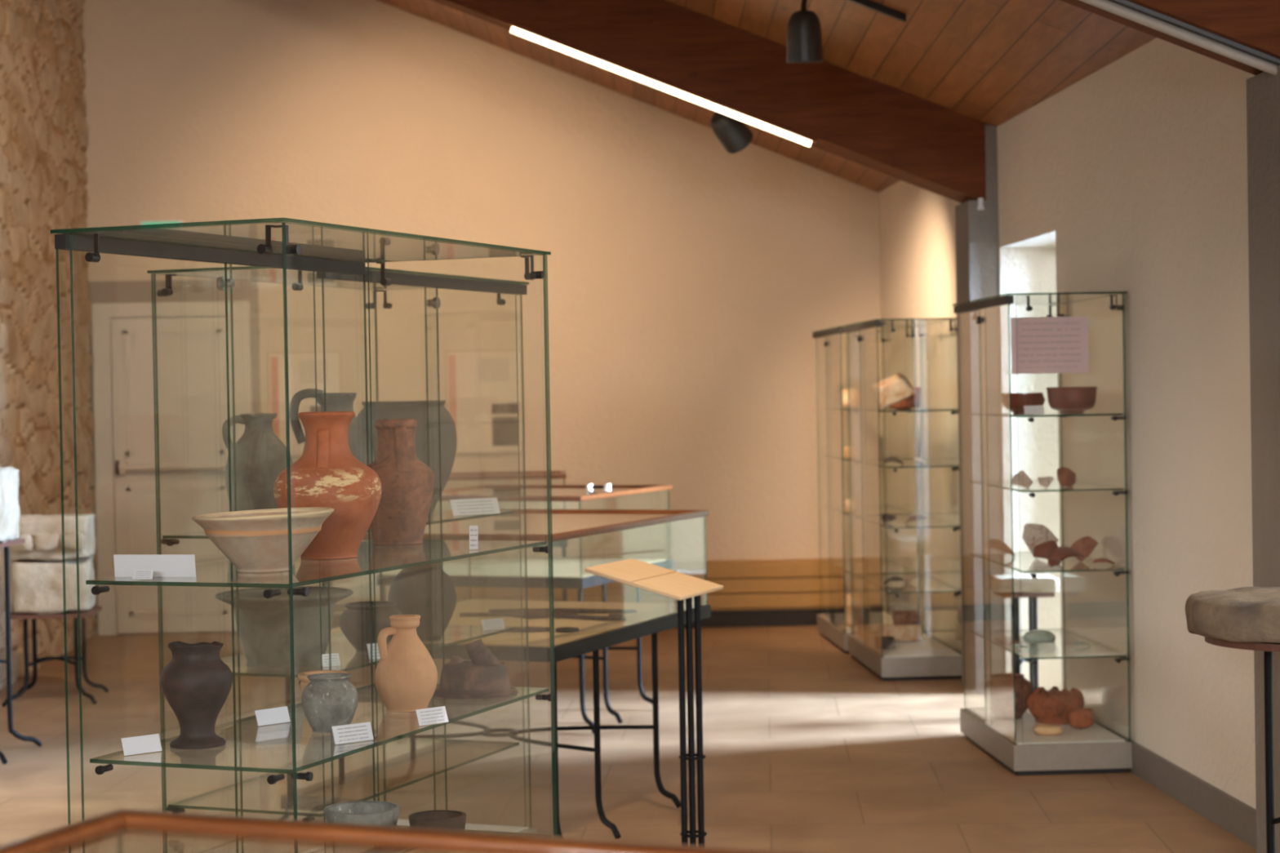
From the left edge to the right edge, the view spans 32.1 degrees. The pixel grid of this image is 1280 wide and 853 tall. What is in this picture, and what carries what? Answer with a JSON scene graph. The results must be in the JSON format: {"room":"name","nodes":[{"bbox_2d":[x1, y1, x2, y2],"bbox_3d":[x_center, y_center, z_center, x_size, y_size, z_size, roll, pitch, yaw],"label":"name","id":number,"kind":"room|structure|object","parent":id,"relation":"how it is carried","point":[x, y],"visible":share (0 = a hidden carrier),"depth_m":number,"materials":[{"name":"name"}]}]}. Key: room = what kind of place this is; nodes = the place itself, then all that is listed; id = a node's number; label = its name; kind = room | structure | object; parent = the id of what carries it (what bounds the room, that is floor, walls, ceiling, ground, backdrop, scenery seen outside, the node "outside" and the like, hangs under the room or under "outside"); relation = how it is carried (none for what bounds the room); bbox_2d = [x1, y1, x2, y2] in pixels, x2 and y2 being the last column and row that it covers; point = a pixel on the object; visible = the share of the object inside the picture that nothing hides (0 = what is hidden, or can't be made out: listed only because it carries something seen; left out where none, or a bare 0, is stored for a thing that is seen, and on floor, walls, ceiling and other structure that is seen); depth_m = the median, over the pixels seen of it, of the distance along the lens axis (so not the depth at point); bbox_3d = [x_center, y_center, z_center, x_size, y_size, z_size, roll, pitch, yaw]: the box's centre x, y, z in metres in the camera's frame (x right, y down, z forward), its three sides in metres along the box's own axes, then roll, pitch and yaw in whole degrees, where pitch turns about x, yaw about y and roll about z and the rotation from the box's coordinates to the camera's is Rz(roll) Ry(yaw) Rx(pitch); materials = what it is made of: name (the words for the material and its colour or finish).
{"room":"museum","nodes":[
{"label":"museum","id":0,"kind":"room"},
{"bbox_2d":[0,0,97,689],"bbox_3d":[-3.143,-1.173,5.349,0.400,5.200,17.777,-1,1,-3],"label":"wall","id":1,"kind":"structure","parent":0,"point":[44,140],"depth_m":12.51,"materials":[{"name":"stone"}]},
{"bbox_2d":[82,0,885,631],"bbox_3d":[-0.995,-1.092,14.065,4.986,4.703,0.300,-1,1,0],"label":"wall","id":2,"kind":"structure","parent":0,"point":[691,279],"depth_m":13.91,"materials":[{"name":"beige paint"}]},
{"bbox_2d":[88,279,261,635],"bbox_3d":[-2.897,0.191,13.883,1.060,2.210,0.121,-1,1,0],"label":"door","id":3,"kind":"structure","parent":2,"relation":"in","point":[191,330],"depth_m":13.89,"materials":[{"name":"paint"}]},
{"bbox_2d":[266,350,342,457],"bbox_3d":[-2.093,-0.139,13.922,0.464,0.664,0.014,-1,1,0],"label":"poster","id":4,"kind":"object","parent":2,"relation":"attached to","point":[301,364],"visible":0.49,"depth_m":13.92,"materials":[{"name":"paper"}]},
{"bbox_2d":[444,348,524,454],"bbox_3d":[-0.970,-0.154,13.922,0.489,0.654,0.014,-1,1,0],"label":"poster","id":5,"kind":"object","parent":2,"relation":"attached to","point":[481,384],"visible":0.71,"depth_m":13.92,"materials":[{"name":"paper"}]},
{"bbox_2d":[0,625,1256,852],"bbox_3d":[-0.438,1.430,5.387,5.811,0.100,18.070,-1,1,-3],"label":"floor","id":6,"kind":"structure","parent":0,"point":[806,748],"depth_m":8.71,"materials":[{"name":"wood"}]},
{"bbox_2d":[0,538,41,764],"bbox_3d":[-2.784,0.922,9.214,0.467,0.886,0.467,-1,1,3],"label":"iron stand","id":7,"kind":"object","parent":6,"relation":"on","point":[6,545],"visible":1,"depth_m":9.33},
{"bbox_2d":[0,466,20,542],"bbox_3d":[-2.795,0.325,9.206,0.379,0.308,0.377,-1,1,0],"label":"stone block","id":8,"kind":"object","parent":7,"relation":"on","point":[10,512],"visible":1,"depth_m":9.26,"materials":[{"name":"stone"}]},
{"bbox_2d":[1,606,108,706],"bbox_3d":[-2.866,1.123,10.917,0.447,0.436,0.447,-1,1,-6],"label":"iron stand","id":9,"kind":"object","parent":6,"relation":"on","point":[87,614],"visible":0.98,"depth_m":10.80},
{"bbox_2d":[11,555,96,614],"bbox_3d":[-2.873,0.775,10.915,0.388,0.259,0.365,-1,1,-9],"label":"stone block","id":10,"kind":"object","parent":9,"relation":"on","point":[37,584],"visible":0.81,"depth_m":10.74,"materials":[{"name":"stone"}]},
{"bbox_2d":[8,513,96,560],"bbox_3d":[-2.875,0.537,10.889,0.383,0.217,0.399,-1,1,-7],"label":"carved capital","id":11,"kind":"object","parent":10,"relation":"on","point":[42,534],"visible":0.8,"depth_m":10.72,"materials":[{"name":"stone"}]},
{"bbox_2d":[50,217,557,852],"bbox_3d":[-0.682,0.491,4.941,0.545,1.800,1.254,-1,1,22],"label":"glass showcase","id":12,"kind":"object","parent":6,"relation":"on","point":[284,243],"depth_m":4.76,"materials":[{"name":"teal"}]},
{"bbox_2d":[120,733,162,755],"bbox_3d":[-1.014,0.646,4.520,0.085,0.035,0.028,-2,1,-41],"label":"label card","id":13,"kind":"object","parent":12,"relation":"on","point":[149,743],"visible":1,"depth_m":4.52,"materials":[{"name":"white paper"}]},
{"bbox_2d":[160,641,232,749],"bbox_3d":[-0.917,0.553,4.608,0.148,0.216,0.144,-1,1,-26],"label":"vase","id":14,"kind":"object","parent":12,"relation":"on","point":[196,683],"visible":1,"depth_m":4.56,"materials":[{"name":"black ceramic"}]},
{"bbox_2d":[191,506,333,573],"bbox_3d":[-0.781,0.236,4.620,0.292,0.127,0.290,-2,1,-42],"label":"bowl","id":15,"kind":"object","parent":12,"relation":"on","point":[254,541],"visible":0.98,"depth_m":4.54,"materials":[{"name":"ceramic"}]},
{"bbox_2d":[254,706,290,726],"bbox_3d":[-0.810,0.637,4.896,0.085,0.034,0.028,-2,1,-44],"label":"label card","id":16,"kind":"object","parent":12,"relation":"on","point":[276,715],"visible":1,"depth_m":4.89,"materials":[{"name":"white paper"}]},
{"bbox_2d":[85,539,546,588],"bbox_3d":[-0.668,0.297,4.933,0.464,0.008,1.214,-1,1,22],"label":"shelf","id":17,"kind":"object","parent":12,"relation":"attached to","point":[371,558],"depth_m":4.72,"materials":[{"name":"clear glass"}]},
{"bbox_2d":[89,683,548,773],"bbox_3d":[-0.662,0.655,4.938,0.464,0.008,1.214,-1,1,22],"label":"shelf","id":18,"kind":"object","parent":12,"relation":"attached to","point":[368,696],"depth_m":4.95,"materials":[{"name":"clear glass"}]},
{"bbox_2d":[297,670,347,693],"bbox_3d":[-0.731,0.609,5.137,0.115,0.082,0.113,-1,1,14],"label":"bowl","id":19,"kind":"object","parent":12,"relation":"on","point":[302,677],"visible":0.25,"depth_m":5.12,"materials":[{"name":"orange ceramic"}]},
{"bbox_2d":[273,411,382,559],"bbox_3d":[-0.698,0.130,4.973,0.240,0.327,0.238,-1,1,8],"label":"vase","id":20,"kind":"object","parent":12,"relation":"on","point":[326,474],"visible":0.92,"depth_m":4.91,"materials":[{"name":"orange ceramic"}]},
{"bbox_2d":[301,672,358,733],"bbox_3d":[-0.666,0.594,4.784,0.120,0.120,0.119,-2,1,-31],"label":"pot","id":21,"kind":"object","parent":12,"relation":"on","point":[330,700],"visible":0.97,"depth_m":4.74,"materials":[{"name":"grey ceramic"}]},
{"bbox_2d":[331,722,373,744],"bbox_3d":[-0.598,0.636,4.618,0.092,0.037,0.029,-2,1,-38],"label":"label card","id":22,"kind":"object","parent":12,"relation":"on","point":[352,733],"visible":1,"depth_m":4.61,"materials":[{"name":"white paper"}]},
{"bbox_2d":[324,800,400,852],"bbox_3d":[-0.628,0.935,5.038,0.173,0.147,0.172,-1,1,25],"label":"bowl","id":23,"kind":"object","parent":12,"relation":"on","point":[379,813],"visible":0.66,"depth_m":5.00,"materials":[{"name":"grey ceramic"}]},
{"bbox_2d":[367,418,435,545],"bbox_3d":[-0.591,0.133,5.409,0.184,0.304,0.187,-1,1,-15],"label":"vase","id":24,"kind":"object","parent":12,"relation":"on","point":[407,483],"visible":0.91,"depth_m":5.35,"materials":[{"name":"red ceramic"}]},
{"bbox_2d":[374,614,437,711],"bbox_3d":[-0.535,0.540,5.089,0.143,0.214,0.144,-1,1,-25],"label":"flagon","id":25,"kind":"object","parent":12,"relation":"on","point":[406,673],"visible":1,"depth_m":5.05,"materials":[{"name":"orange ceramic"}]},
{"bbox_2d":[310,825,551,852],"bbox_3d":[-0.656,1.014,4.943,0.464,0.008,1.214,-1,1,22],"label":"shelf","id":26,"kind":"object","parent":12,"relation":"attached to","point":[322,849],"depth_m":5.46,"materials":[{"name":"clear glass"}]},
{"bbox_2d":[415,706,448,725],"bbox_3d":[-0.455,0.631,4.854,0.078,0.035,0.028,-2,1,-41],"label":"label card","id":27,"kind":"object","parent":12,"relation":"on","point":[430,716],"visible":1,"depth_m":4.85,"materials":[{"name":"white paper"}]},
{"bbox_2d":[408,809,466,831],"bbox_3d":[-0.454,0.939,5.001,0.130,0.134,0.126,-1,1,0],"label":"bowl","id":28,"kind":"object","parent":12,"relation":"on","point":[444,820],"visible":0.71,"depth_m":4.97,"materials":[{"name":"brown ceramic"}]},
{"bbox_2d":[433,639,518,698],"bbox_3d":[-0.397,0.575,5.340,0.208,0.133,0.202,-1,1,8],"label":"pottery sherd","id":29,"kind":"object","parent":12,"relation":"on","point":[484,676],"visible":0.98,"depth_m":5.28,"materials":[{"name":"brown ceramic"}]},
{"bbox_2d":[147,266,537,852],"bbox_3d":[-0.807,0.471,6.381,0.545,1.800,1.254,-1,1,22],"label":"glass showcase","id":30,"kind":"object","parent":6,"relation":"on","point":[350,660],"visible":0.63,"depth_m":6.26,"materials":[{"name":"teal"}]},
{"bbox_2d":[222,413,293,511],"bbox_3d":[-1.054,0.123,6.167,0.185,0.319,0.187,0,1,42],"label":"jug","id":31,"kind":"object","parent":30,"relation":"on","point":[260,455],"visible":0.73,"depth_m":6.10,"materials":[{"name":"grey ceramic"}]},
{"bbox_2d":[215,586,353,667],"bbox_3d":[-0.960,0.544,6.014,0.372,0.195,0.368,0,1,42],"label":"pot","id":32,"kind":"object","parent":30,"relation":"on","point":[264,623],"visible":0.88,"depth_m":5.91,"materials":[{"name":"grey ceramic"}]},
{"bbox_2d":[288,388,373,465],"bbox_3d":[-0.859,0.083,6.319,0.200,0.386,0.205,0,1,43],"label":"jug","id":33,"kind":"object","parent":30,"relation":"on","point":[335,402],"visible":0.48,"depth_m":6.29,"materials":[{"name":"grey ceramic"}]},
{"bbox_2d":[162,510,515,538],"bbox_3d":[-0.827,0.278,6.386,0.464,0.008,1.214,-1,1,22],"label":"shelf","id":34,"kind":"object","parent":30,"relation":"attached to","point":[447,516],"depth_m":6.48,"materials":[{"name":"clear glass"}]},
{"bbox_2d":[168,736,519,817],"bbox_3d":[-0.814,0.995,6.397,0.464,0.008,1.214,-1,1,22],"label":"shelf","id":35,"kind":"object","parent":30,"relation":"attached to","point":[174,807],"depth_m":6.26,"materials":[{"name":"clear glass"}]},
{"bbox_2d":[220,625,516,677],"bbox_3d":[-0.820,0.636,6.392,0.464,0.008,1.214,-1,1,22],"label":"shelf","id":36,"kind":"object","parent":30,"relation":"attached to","point":[350,660],"depth_m":6.21,"materials":[{"name":"clear glass"}]},
{"bbox_2d":[338,600,401,653],"bbox_3d":[-0.758,0.566,6.273,0.180,0.136,0.176,-1,1,0],"label":"pot","id":37,"kind":"object","parent":30,"relation":"on","point":[354,621],"visible":0.8,"depth_m":6.21,"materials":[{"name":"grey ceramic"}]},
{"bbox_2d":[356,400,457,516],"bbox_3d":[-0.700,0.097,6.628,0.312,0.345,0.308,-1,1,14],"label":"jar","id":38,"kind":"object","parent":30,"relation":"on","point":[416,410],"visible":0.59,"depth_m":6.52,"materials":[{"name":"grey ceramic"}]},
{"bbox_2d":[388,562,456,642],"bbox_3d":[-0.638,0.507,6.532,0.200,0.241,0.204,-1,1,-14],"label":"jar","id":39,"kind":"object","parent":30,"relation":"on","point":[410,589],"visible":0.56,"depth_m":6.46,"materials":[{"name":"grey ceramic"}]},
{"bbox_2d":[449,497,500,515],"bbox_3d":[-0.494,0.240,6.654,0.165,0.048,0.033,-2,1,-37],"label":"label card","id":40,"kind":"object","parent":30,"relation":"on","point":[484,506],"visible":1,"depth_m":6.65,"materials":[{"name":"white paper"}]},
{"bbox_2d":[481,617,505,631],"bbox_3d":[-0.449,0.603,6.784,0.075,0.033,0.028,-2,1,-34],"label":"label card","id":41,"kind":"object","parent":30,"relation":"on","point":[491,624],"visible":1,"depth_m":6.78,"materials":[{"name":"white paper"}]},
{"bbox_2d":[0,809,806,852],"bbox_3d":[-0.370,0.928,1.530,1.171,1.012,1.507,-1,1,22],"label":"display table","id":42,"kind":"object","parent":6,"relation":"on","point":[86,833],"visible":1,"depth_m":2.27,"materials":[{"name":"brown wood"}]},
{"bbox_2d":[321,470,584,654],"bbox_3d":[-1.085,0.776,12.466,1.531,1.012,0.713,-1,1,-2],"label":"display table","id":43,"kind":"object","parent":6,"relation":"on","point":[559,473],"visible":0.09,"depth_m":12.23,"materials":[{"name":"brown wood"}]},
{"bbox_2d":[279,509,711,839],"bbox_3d":[-0.476,0.836,7.782,1.171,1.012,1.507,-1,1,22],"label":"display table","id":44,"kind":"object","parent":6,"relation":"on","point":[652,619],"visible":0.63,"depth_m":7.67,"materials":[{"name":"brown wood"}]},
{"bbox_2d":[459,609,577,618],"bbox_3d":[-0.428,0.663,7.858,0.420,0.031,0.031,-1,1,7],"label":"tool","id":45,"kind":"object","parent":44,"relation":"on","point":[532,614],"visible":0.94,"depth_m":7.85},
{"bbox_2d":[488,608,636,613],"bbox_3d":[-0.279,0.664,8.014,0.550,0.020,0.020,-1,1,13],"label":"tool","id":46,"kind":"object","parent":44,"relation":"on","point":[580,611],"visible":0.74,"depth_m":7.99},
{"bbox_2d":[554,613,626,621],"bbox_3d":[-0.197,0.667,7.813,0.334,0.016,0.086,-1,1,26],"label":"tool","id":47,"kind":"object","parent":44,"relation":"on","point":[612,617],"visible":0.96,"depth_m":7.76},
{"bbox_2d":[354,484,673,733],"bbox_3d":[-0.521,0.800,10.238,1.171,1.012,1.184,-1,1,22],"label":"display table","id":48,"kind":"object","parent":6,"relation":"on","point":[485,571],"visible":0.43,"depth_m":10.01,"materials":[{"name":"brown wood"}]},
{"bbox_2d":[454,558,841,628],"bbox_3d":[-0.022,1.048,13.822,2.520,0.397,0.249,-1,1,0],"label":"bench","id":49,"kind":"object","parent":6,"relation":"on","point":[766,593],"visible":0.4,"depth_m":13.70,"materials":[{"name":"brown wood"}]},
{"bbox_2d":[584,558,723,846],"bbox_3d":[0.092,0.880,6.637,0.386,0.943,0.370,-1,1,22],"label":"stand","id":50,"kind":"object","parent":6,"relation":"on","point":[678,586],"visible":1,"depth_m":6.61,"materials":[{"name":"brown wood"}]},
{"bbox_2d":[811,325,919,653],"bbox_3d":[1.288,0.339,12.750,0.443,1.800,1.081,-1,1,-3],"label":"glass showcase","id":51,"kind":"object","parent":6,"relation":"on","point":[833,626],"visible":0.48,"depth_m":12.71,"materials":[{"name":"green"}]},
{"bbox_2d":[841,388,859,408],"bbox_3d":[1.187,-0.157,12.520,0.099,0.111,0.118,-1,1,0],"label":"stone fragment","id":52,"kind":"object","parent":51,"relation":"on","point":[854,397],"visible":0.92,"depth_m":12.47,"materials":[{"name":"stone"}]},
{"bbox_2d":[844,593,859,626],"bbox_3d":[1.200,1.030,12.536,0.085,0.184,0.138,-1,1,0],"label":"stone fragment","id":53,"kind":"object","parent":51,"relation":"on","point":[855,599],"visible":0.71,"depth_m":12.48,"materials":[{"name":"stone"}]},
{"bbox_2d":[822,406,889,410],"bbox_3d":[1.297,-0.103,12.746,0.362,0.008,1.041,-1,1,-3],"label":"shelf","id":54,"kind":"object","parent":51,"relation":"attached to","point":[831,408],"depth_m":12.63,"materials":[{"name":"clear glass"}]},
{"bbox_2d":[822,453,913,461],"bbox_3d":[1.302,0.177,12.751,0.362,0.008,1.041,-1,1,-3],"label":"shelf","id":55,"kind":"object","parent":51,"relation":"attached to","point":[868,456],"depth_m":12.68,"materials":[{"name":"clear glass"}]},
{"bbox_2d":[823,504,915,515],"bbox_3d":[1.308,0.478,12.755,0.362,0.008,1.041,-1,1,-3],"label":"shelf","id":56,"kind":"object","parent":51,"relation":"attached to","point":[872,509],"depth_m":12.63,"materials":[{"name":"clear glass"}]},
{"bbox_2d":[824,558,916,575],"bbox_3d":[1.313,0.802,12.760,0.362,0.008,1.041,-1,1,-3],"label":"shelf","id":57,"kind":"object","parent":51,"relation":"attached to","point":[873,564],"depth_m":12.68,"materials":[{"name":"clear glass"}]},
{"bbox_2d":[842,317,962,680],"bbox_3d":[1.366,0.355,11.595,0.443,1.800,1.086,-1,1,-3],"label":"glass showcase","id":58,"kind":"object","parent":6,"relation":"on","point":[890,664],"visible":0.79,"depth_m":11.34,"materials":[{"name":"green"}]},
{"bbox_2d":[857,602,870,638],"bbox_3d":[1.202,1.037,11.957,0.071,0.188,0.112,-1,1,0],"label":"stone","id":59,"kind":"object","parent":58,"relation":"on","point":[860,605],"visible":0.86,"depth_m":11.91,"materials":[{"name":"stone"}]},
{"bbox_2d":[871,373,915,409],"bbox_3d":[1.290,-0.180,11.339,0.219,0.189,0.167,-1,1,0],"label":"tile","id":60,"kind":"structure","parent":58,"relation":"on","point":[895,388],"depth_m":11.27,"materials":[{"name":"ceramic"}]},
{"bbox_2d":[878,622,923,641],"bbox_3d":[1.372,1.084,11.728,0.233,0.095,0.154,-1,1,0],"label":"stone","id":61,"kind":"object","parent":58,"relation":"on","point":[900,633],"visible":0.88,"depth_m":11.65,"materials":[{"name":"stone"}]},
{"bbox_2d":[892,609,919,625],"bbox_3d":[1.401,1.009,11.728,0.141,0.078,0.098,-1,1,0],"label":"stone","id":62,"kind":"object","parent":61,"relation":"on","point":[899,617],"visible":1,"depth_m":11.68,"materials":[{"name":"red stone"}]},
{"bbox_2d":[889,386,920,408],"bbox_3d":[1.378,-0.150,11.570,0.156,0.119,0.104,-1,1,0],"label":"brick","id":63,"kind":"object","parent":58,"relation":"on","point":[913,402],"visible":0.56,"depth_m":11.52,"materials":[{"name":"ceramic"}]},
{"bbox_2d":[853,408,958,412],"bbox_3d":[1.376,-0.087,11.590,0.362,0.008,1.046,-1,1,-3],"label":"shelf","id":64,"kind":"object","parent":58,"relation":"attached to","point":[886,410],"depth_m":11.15,"materials":[{"name":"clear glass"}]},
{"bbox_2d":[854,459,959,468],"bbox_3d":[1.381,0.193,11.595,0.362,0.008,1.046,-1,1,-3],"label":"shelf","id":65,"kind":"object","parent":58,"relation":"attached to","point":[906,463],"depth_m":11.35,"materials":[{"name":"clear glass"}]},
{"bbox_2d":[855,515,959,528],"bbox_3d":[1.386,0.494,11.599,0.362,0.008,1.046,-1,1,-3],"label":"shelf","id":66,"kind":"object","parent":58,"relation":"attached to","point":[929,522],"depth_m":11.37,"materials":[{"name":"clear glass"}]},
{"bbox_2d":[857,573,960,594],"bbox_3d":[1.391,0.818,11.604,0.362,0.008,1.046,-1,1,-3],"label":"shelf","id":67,"kind":"object","parent":58,"relation":"attached to","point":[923,584],"depth_m":11.45,"materials":[{"name":"clear glass"}]},
{"bbox_2d":[993,591,1054,691],"bbox_3d":[1.688,1.000,9.767,0.287,0.556,0.287,-1,1,-3],"label":"iron stand","id":68,"kind":"object","parent":6,"relation":"on","point":[1033,597],"visible":0.28,"depth_m":9.72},
{"bbox_2d":[990,573,1059,592],"bbox_3d":[1.683,0.687,9.764,0.281,0.070,0.247,-1,1,0],"label":"stone slab","id":69,"kind":"object","parent":68,"relation":"on","point":[1042,583],"visible":0.93,"depth_m":9.64,"materials":[{"name":"stone"}]},
{"bbox_2d":[952,291,1132,775],"bbox_3d":[1.573,0.394,8.789,0.465,1.800,1.002,-1,1,-3],"label":"glass showcase","id":70,"kind":"object","parent":6,"relation":"on","point":[1014,743],"visible":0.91,"depth_m":8.46,"materials":[{"name":"green"}]},
{"bbox_2d":[983,673,1033,719],"bbox_3d":[1.482,1.086,8.954,0.198,0.172,0.194,-1,1,0],"label":"jar","id":71,"kind":"object","parent":70,"relation":"on","point":[1002,684],"visible":0.89,"depth_m":8.89,"materials":[{"name":"red ceramic"}]},
{"bbox_2d":[1001,392,1044,413],"bbox_3d":[1.488,-0.089,8.638,0.167,0.083,0.168,-1,1,26],"label":"bowl","id":72,"kind":"object","parent":70,"relation":"on","point":[1028,398],"visible":0.7,"depth_m":8.57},
{"bbox_2d":[1022,629,1055,644],"bbox_3d":[1.577,0.827,8.796,0.128,0.051,0.129,-1,1,0],"label":"dish","id":73,"kind":"object","parent":70,"relation":"on","point":[1037,636],"visible":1,"depth_m":8.75,"materials":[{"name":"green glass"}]},
{"bbox_2d":[1022,523,1058,558],"bbox_3d":[1.604,0.457,8.902,0.149,0.139,0.052,-1,1,0],"label":"sherd","id":74,"kind":"object","parent":70,"relation":"on","point":[1033,535],"visible":0.8,"depth_m":8.90,"materials":[{"name":"ceramic"}]},
{"bbox_2d":[1032,540,1057,559],"bbox_3d":[1.591,0.487,8.684,0.116,0.086,0.046,-1,1,0],"label":"sherd","id":75,"kind":"object","parent":70,"relation":"on","point":[1045,550],"visible":0.76,"depth_m":8.68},
{"bbox_2d":[968,411,1122,417],"bbox_3d":[1.583,-0.049,8.785,0.384,0.008,0.962,-1,1,-3],"label":"shelf","id":76,"kind":"object","parent":70,"relation":"attached to","point":[1046,414],"depth_m":8.35,"materials":[{"name":"clear glass"}]},
{"bbox_2d":[968,478,1124,492],"bbox_3d":[1.588,0.232,8.789,0.384,0.008,0.962,-1,1,-3],"label":"shelf","id":77,"kind":"object","parent":70,"relation":"attached to","point":[1055,486],"depth_m":8.52,"materials":[{"name":"clear glass"}]},
{"bbox_2d":[969,551,1124,573],"bbox_3d":[1.593,0.532,8.793,0.384,0.008,0.962,-1,1,-3],"label":"shelf","id":78,"kind":"object","parent":70,"relation":"attached to","point":[1028,563],"depth_m":8.60,"materials":[{"name":"clear glass"}]},
{"bbox_2d":[1033,724,1062,735],"bbox_3d":[1.558,1.159,8.499,0.109,0.036,0.071,-1,1,0],"label":"stone","id":79,"kind":"object","parent":70,"relation":"on","point":[1041,729],"visible":1,"depth_m":8.47,"materials":[{"name":"beige stone"}]},
{"bbox_2d":[971,628,1125,659],"bbox_3d":[1.599,0.856,8.798,0.384,0.008,0.962,-1,1,-3],"label":"shelf","id":80,"kind":"object","parent":70,"relation":"attached to","point":[1064,646],"depth_m":8.64,"materials":[{"name":"clear glass"}]},
{"bbox_2d":[1010,316,1088,373],"bbox_3d":[1.527,-0.303,8.296,0.290,0.210,0.001,-1,1,-3],"label":"paper notice","id":81,"kind":"object","parent":70,"relation":"attached to","point":[1045,344],"visible":1,"depth_m":8.29,"materials":[{"name":"paper"}]},
{"bbox_2d":[1026,686,1084,724],"bbox_3d":[1.649,1.105,8.824,0.228,0.132,0.220,0,1,44],"label":"pot","id":82,"kind":"object","parent":70,"relation":"on","point":[1052,706],"visible":0.94,"depth_m":8.74,"materials":[{"name":"ceramic"}]},
{"bbox_2d":[1047,546,1084,564],"bbox_3d":[1.651,0.497,8.589,0.139,0.066,0.095,-2,1,-45],"label":"sherd","id":83,"kind":"object","parent":70,"relation":"on","point":[1061,553],"visible":0.94,"depth_m":8.57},
{"bbox_2d":[1057,466,1075,486],"bbox_3d":[1.636,0.193,8.510,0.096,0.076,0.030,-2,1,-34],"label":"sherd","id":84,"kind":"object","parent":70,"relation":"on","point":[1066,477],"visible":1,"depth_m":8.49,"materials":[{"name":"red ceramic"}]},
{"bbox_2d":[1045,386,1097,413],"bbox_3d":[1.647,-0.100,8.488,0.193,0.103,0.191,-1,1,-20],"label":"bowl","id":85,"kind":"object","parent":70,"relation":"on","point":[1066,400],"visible":0.99,"depth_m":8.42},
{"bbox_2d":[1067,707,1093,728],"bbox_3d":[1.711,1.133,8.639,0.099,0.078,0.083,-1,1,0],"label":"stone","id":86,"kind":"object","parent":70,"relation":"on","point":[1080,718],"visible":1,"depth_m":8.60,"materials":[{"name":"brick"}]},
{"bbox_2d":[1071,536,1098,561],"bbox_3d":[1.734,0.479,8.704,0.114,0.097,0.051,-1,1,17],"label":"sherd","id":87,"kind":"object","parent":70,"relation":"on","point":[1085,545],"visible":0.9,"depth_m":8.70,"materials":[{"name":"red ceramic"}]},
{"bbox_2d":[1204,636,1279,852],"bbox_3d":[1.657,0.928,5.515,0.490,0.829,0.490,-1,1,0],"label":"iron stand","id":88,"kind":"object","parent":6,"relation":"on","point":[1267,647],"visible":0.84,"depth_m":5.58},
{"bbox_2d":[1184,586,1279,643],"bbox_3d":[1.647,0.461,5.506,0.584,0.104,0.590,-1,1,0],"label":"stone artifact","id":89,"kind":"object","parent":88,"relation":"on","point":[1243,614],"visible":1,"depth_m":5.37},
{"bbox_2d":[377,0,1155,192],"bbox_3d":[-0.520,-2.421,5.329,5.781,2.597,18.069,-1,1,-3],"label":"ceiling","id":90,"kind":"structure","parent":0,"point":[990,62],"depth_m":9.64,"materials":[{"name":"brown wood"}]},
{"bbox_2d":[846,0,906,22],"bbox_3d":[0.215,-1.973,8.972,1.700,0.716,0.036,-1,1,0],"label":"track","id":91,"kind":"object","parent":90,"relation":"attached to","point":[871,5],"visible":1,"depth_m":8.96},
{"bbox_2d":[786,0,822,62],"bbox_3d":[0.664,-1.623,8.986,0.148,0.324,0.163,-1,1,0],"label":"spotlight","id":92,"kind":"object","parent":91,"relation":"hanging from","point":[804,35],"visible":1,"depth_m":8.92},
{"bbox_3d":[-0.590,-2.265,11.167,3.300,1.361,0.036,-1,1,0],"label":"track","id":93,"kind":"object","parent":90,"relation":"attached to","visible":0},
{"bbox_2d":[710,111,752,153],"bbox_3d":[0.453,-1.613,11.190,0.161,0.480,0.231,0,1,45],"label":"spotlight","id":94,"kind":"object","parent":93,"relation":"hanging from","point":[732,133],"visible":0.77,"depth_m":11.13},
{"bbox_2d":[879,37,1256,809],"bbox_3d":[2.197,-0.016,5.366,0.399,2.700,17.780,-1,1,-3],"label":"wall","id":95,"kind":"structure","parent":0,"point":[1131,177],"depth_m":8.33,"materials":[{"name":"beige paint"}]},
{"bbox_2d":[443,0,817,146],"bbox_3d":[-0.046,-1.680,10.536,1.757,0.741,0.060,-1,1,0],"label":"lamp","id":96,"kind":"object","parent":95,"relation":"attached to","point":[530,33],"visible":1,"depth_m":10.52,"materials":[{"name":"white plastic"}]},
{"bbox_2d":[431,0,986,203],"bbox_3d":[-0.710,-2.147,10.649,4.655,2.270,0.300,-1,1,0],"label":"beam","id":97,"kind":"structure","parent":95,"relation":"attached to","point":[858,118],"depth_m":10.51,"materials":[{"name":"brown wood"}]},
{"bbox_2d":[955,124,1004,693],"bbox_3d":[1.633,-0.081,10.680,0.168,2.690,0.320,-1,1,0],"label":"pillar","id":98,"kind":"structure","parent":95,"relation":"attached to","point":[976,231],"depth_m":10.53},
{"bbox_2d":[1093,719,1256,848],"bbox_3d":[1.866,1.243,7.995,0.017,0.115,2.896,-1,1,-3],"label":"baseboard","id":99,"kind":"structure","parent":95,"relation":"attached to","point":[1232,815],"depth_m":7.55,"materials":[{"name":"paint"}]},
{"bbox_2d":[1080,0,1279,75],"bbox_3d":[0.541,-1.492,6.258,2.593,1.072,0.060,-1,1,0],"label":"lamp","id":100,"kind":"object","parent":95,"relation":"attached to","point":[1126,9],"visible":1,"depth_m":6.25,"materials":[{"name":"metal"}]},
{"bbox_2d":[1246,65,1279,852],"bbox_3d":[1.876,-0.020,6.366,0.168,2.690,0.330,-1,1,0],"label":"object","id":101,"kind":"structure","parent":95,"relation":"attached to","point":[1263,89],"depth_m":6.40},
{"bbox_2d":[1060,0,1279,75],"bbox_3d":[-0.593,-2.135,6.338,4.889,2.364,0.300,-1,1,0],"label":"trim","id":102,"kind":"structure","parent":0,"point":[1255,24],"depth_m":6.20,"materials":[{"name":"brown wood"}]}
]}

